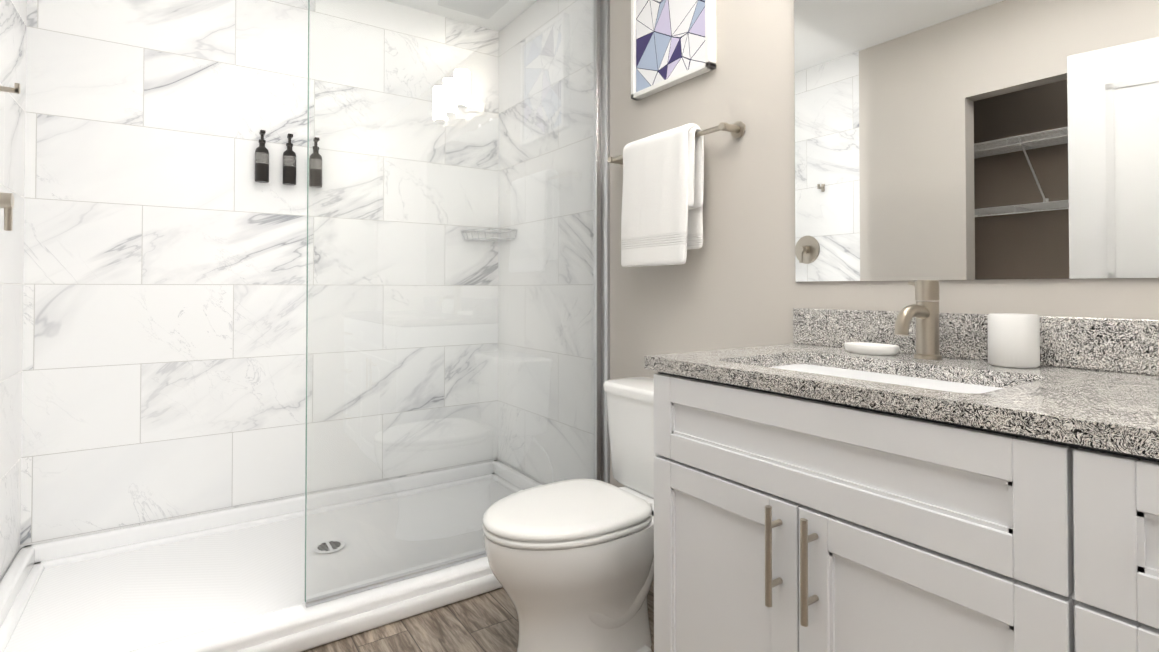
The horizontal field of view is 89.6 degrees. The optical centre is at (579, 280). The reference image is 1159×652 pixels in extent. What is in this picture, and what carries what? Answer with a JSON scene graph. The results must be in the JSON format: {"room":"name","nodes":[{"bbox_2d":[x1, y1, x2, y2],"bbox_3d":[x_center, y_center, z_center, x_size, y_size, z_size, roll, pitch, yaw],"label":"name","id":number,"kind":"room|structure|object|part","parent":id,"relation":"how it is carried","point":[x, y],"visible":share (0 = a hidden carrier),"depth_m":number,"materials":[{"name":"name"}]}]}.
{"room":"bathroom","nodes":[
{"label":"bathroom","id":0,"kind":"room"},
{"bbox_2d":[0,0,26,580],"bbox_3d":[-1.810,-0.159,1.730,0.100,2.450,1.065,1,-1,-34],"label":"wall tiles","id":1,"kind":"structure","parent":0,"point":[13,19],"depth_m":1.97,"materials":[{"name":"stone"}]},
{"bbox_2d":[0,192,13,230],"bbox_3d":[-1.634,-0.226,1.630,0.075,0.180,0.180,1,-1,-34],"label":"valve","id":2,"kind":"object","parent":1,"relation":"attached to","point":[7,202],"visible":1,"depth_m":1.64,"materials":[{"name":"silver metal"}]},
{"bbox_2d":[0,83,20,93],"bbox_3d":[-1.752,-0.589,1.790,0.055,0.048,0.022,1,-1,-34],"label":"hook","id":3,"kind":"object","parent":1,"relation":"attached to","point":[16,88],"visible":1,"depth_m":1.79,"materials":[{"name":"silver metal"}]},
{"bbox_2d":[20,0,498,548],"bbox_3d":[-1.256,-0.147,2.692,1.900,2.450,0.100,1,-1,-34],"label":"wall tile","id":4,"kind":"structure","parent":0,"point":[166,248],"depth_m":2.48,"materials":[{"name":"stone"}]},
{"bbox_2d":[255,130,321,187],"bbox_3d":[-1.280,-0.533,2.576,0.268,0.218,0.071,1,-1,-34],"label":"wall-mounted dispenser","id":5,"kind":"object","parent":4,"relation":"attached to","point":[262,164],"visible":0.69,"depth_m":2.55,"materials":[{"name":"black plastic"}]},
{"bbox_2d":[460,228,516,241],"bbox_3d":[-0.472,-0.241,3.032,0.221,0.052,0.221,1,-1,-34],"label":"corner shelf","id":6,"kind":"object","parent":4,"relation":"attached to","point":[485,238],"depth_m":3.02,"materials":[{"name":"silver metal"}]},
{"bbox_2d":[385,0,536,30],"bbox_3d":[-0.354,-1.448,0.678,2.900,0.100,4.470,1,-1,-34],"label":"ceiling","id":7,"kind":"structure","parent":0,"point":[517,7],"depth_m":2.95,"materials":[{"name":"paint"}]},
{"bbox_2d":[303,577,653,651],"bbox_3d":[-0.354,1.102,0.645,2.900,0.100,4.470,1,-1,-34],"label":"floor","id":8,"kind":"structure","parent":0,"point":[487,622],"depth_m":1.77,"materials":[{"name":"brown wood"}]},
{"bbox_2d":[0,460,542,651],"bbox_3d":[-0.932,1.013,2.203,1.896,0.118,1.043,1,-1,-34],"label":"shower pan","id":9,"kind":"object","parent":8,"relation":"on","point":[229,580],"visible":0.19,"depth_m":2.02,"materials":[{"name":"white plastic"}]},
{"bbox_2d":[304,0,609,606],"bbox_3d":[-0.357,-0.132,2.072,1.112,2.237,0.071,1,-1,-34],"label":"glass panel","id":10,"kind":"object","parent":9,"relation":"on","point":[601,240],"visible":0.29,"depth_m":2.09,"materials":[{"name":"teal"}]},
{"bbox_2d":[482,377,657,651],"bbox_3d":[0.052,0.704,1.758,0.750,0.725,0.538,1,-1,-34],"label":"toilet","id":11,"kind":"object","parent":8,"relation":"on","point":[571,563],"visible":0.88,"depth_m":1.57,"materials":[{"name":"white ceramic"}]},
{"bbox_3d":[-0.040,0.654,1.659,0.485,0.046,0.376,0,-1,-34],"label":"seat","id":12,"kind":"part","parent":11,"relation":"part of","materials":[{"name":"white plastic"}]},
{"bbox_2d":[645,308,1158,651],"bbox_3d":[0.688,0.562,0.992,0.591,0.988,1.147,1,-1,-34],"label":"bathroom vanity","id":13,"kind":"object","parent":8,"relation":"on","point":[818,487],"visible":1,"depth_m":0.92,"materials":[{"name":"paint"}]},
{"bbox_2d":[645,308,1158,458],"bbox_3d":[0.701,0.132,1.007,0.558,0.128,1.147,0,-1,-34],"label":"countertop","id":14,"kind":"structure","parent":13,"relation":"on","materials":[{"name":"stone"}]},
{"bbox_2d":[844,342,898,355],"bbox_3d":[0.685,0.160,1.373,0.080,0.021,0.124,1,-1,-34],"label":"soap dish","id":15,"kind":"object","parent":14,"relation":"on","point":[872,348],"visible":1,"depth_m":1.35,"materials":[{"name":"white ceramic"}]},
{"bbox_2d":[894,280,941,359],"bbox_3d":[0.712,0.084,1.253,0.151,0.170,0.073,1,-1,-34],"label":"faucet","id":16,"kind":"object","parent":14,"relation":"on","point":[925,314],"visible":1,"depth_m":1.25,"materials":[{"name":"silver metal"}]},
{"bbox_2d":[987,313,1039,367],"bbox_3d":[0.854,0.117,1.149,0.082,0.102,0.082,1,-1,-34],"label":"cup","id":17,"kind":"object","parent":14,"relation":"on","point":[1013,340],"visible":0.98,"depth_m":1.12,"materials":[{"name":"white ceramic"}]},
{"bbox_2d":[610,0,1158,487],"bbox_3d":[1.113,-0.169,0.996,0.100,2.450,3.368,1,-1,-34],"label":"wall","id":18,"kind":"structure","parent":0,"point":[730,282],"depth_m":1.80,"materials":[{"name":"beige paint"}]},
{"bbox_2d":[498,0,609,484],"bbox_3d":[-0.147,-0.145,2.842,0.100,2.450,1.102,1,-1,-34],"label":"wall tiles","id":19,"kind":"structure","parent":18,"relation":"attached to","point":[519,255],"depth_m":2.76,"materials":[{"name":"stone"}]},
{"bbox_2d":[631,0,715,100],"bbox_3d":[0.318,-0.943,2.048,0.035,0.515,0.395,1,-1,-34],"label":"framed artwork","id":20,"kind":"object","parent":18,"relation":"attached to","point":[673,42],"visible":1,"depth_m":2.04,"materials":[{"name":"white"}]},
{"bbox_2d":[608,121,744,266],"bbox_3d":[0.287,-0.279,2.009,0.122,0.457,0.612,1,-1,-34],"label":"towel rail","id":21,"kind":"object","parent":18,"relation":"attached to","point":[662,202],"visible":1,"depth_m":1.93,"materials":[{"name":"white fabric"}]},
{"bbox_2d":[621,123,703,266],"bbox_3d":[0.280,-0.279,2.000,0.104,0.460,0.347,0,-1,-34],"label":"towel","id":22,"kind":"object","parent":21,"relation":"hanging from","point":[662,216],"depth_m":1.93,"materials":[{"name":"fabric"}]},
{"bbox_2d":[794,0,1158,281],"bbox_3d":[0.926,-0.468,1.176,0.007,0.928,1.130,1,-1,-34],"label":"mirror","id":23,"kind":"object","parent":18,"relation":"attached to","point":[971,139],"visible":1,"depth_m":1.26,"materials":[{"name":"silver mirror"}]}
]}

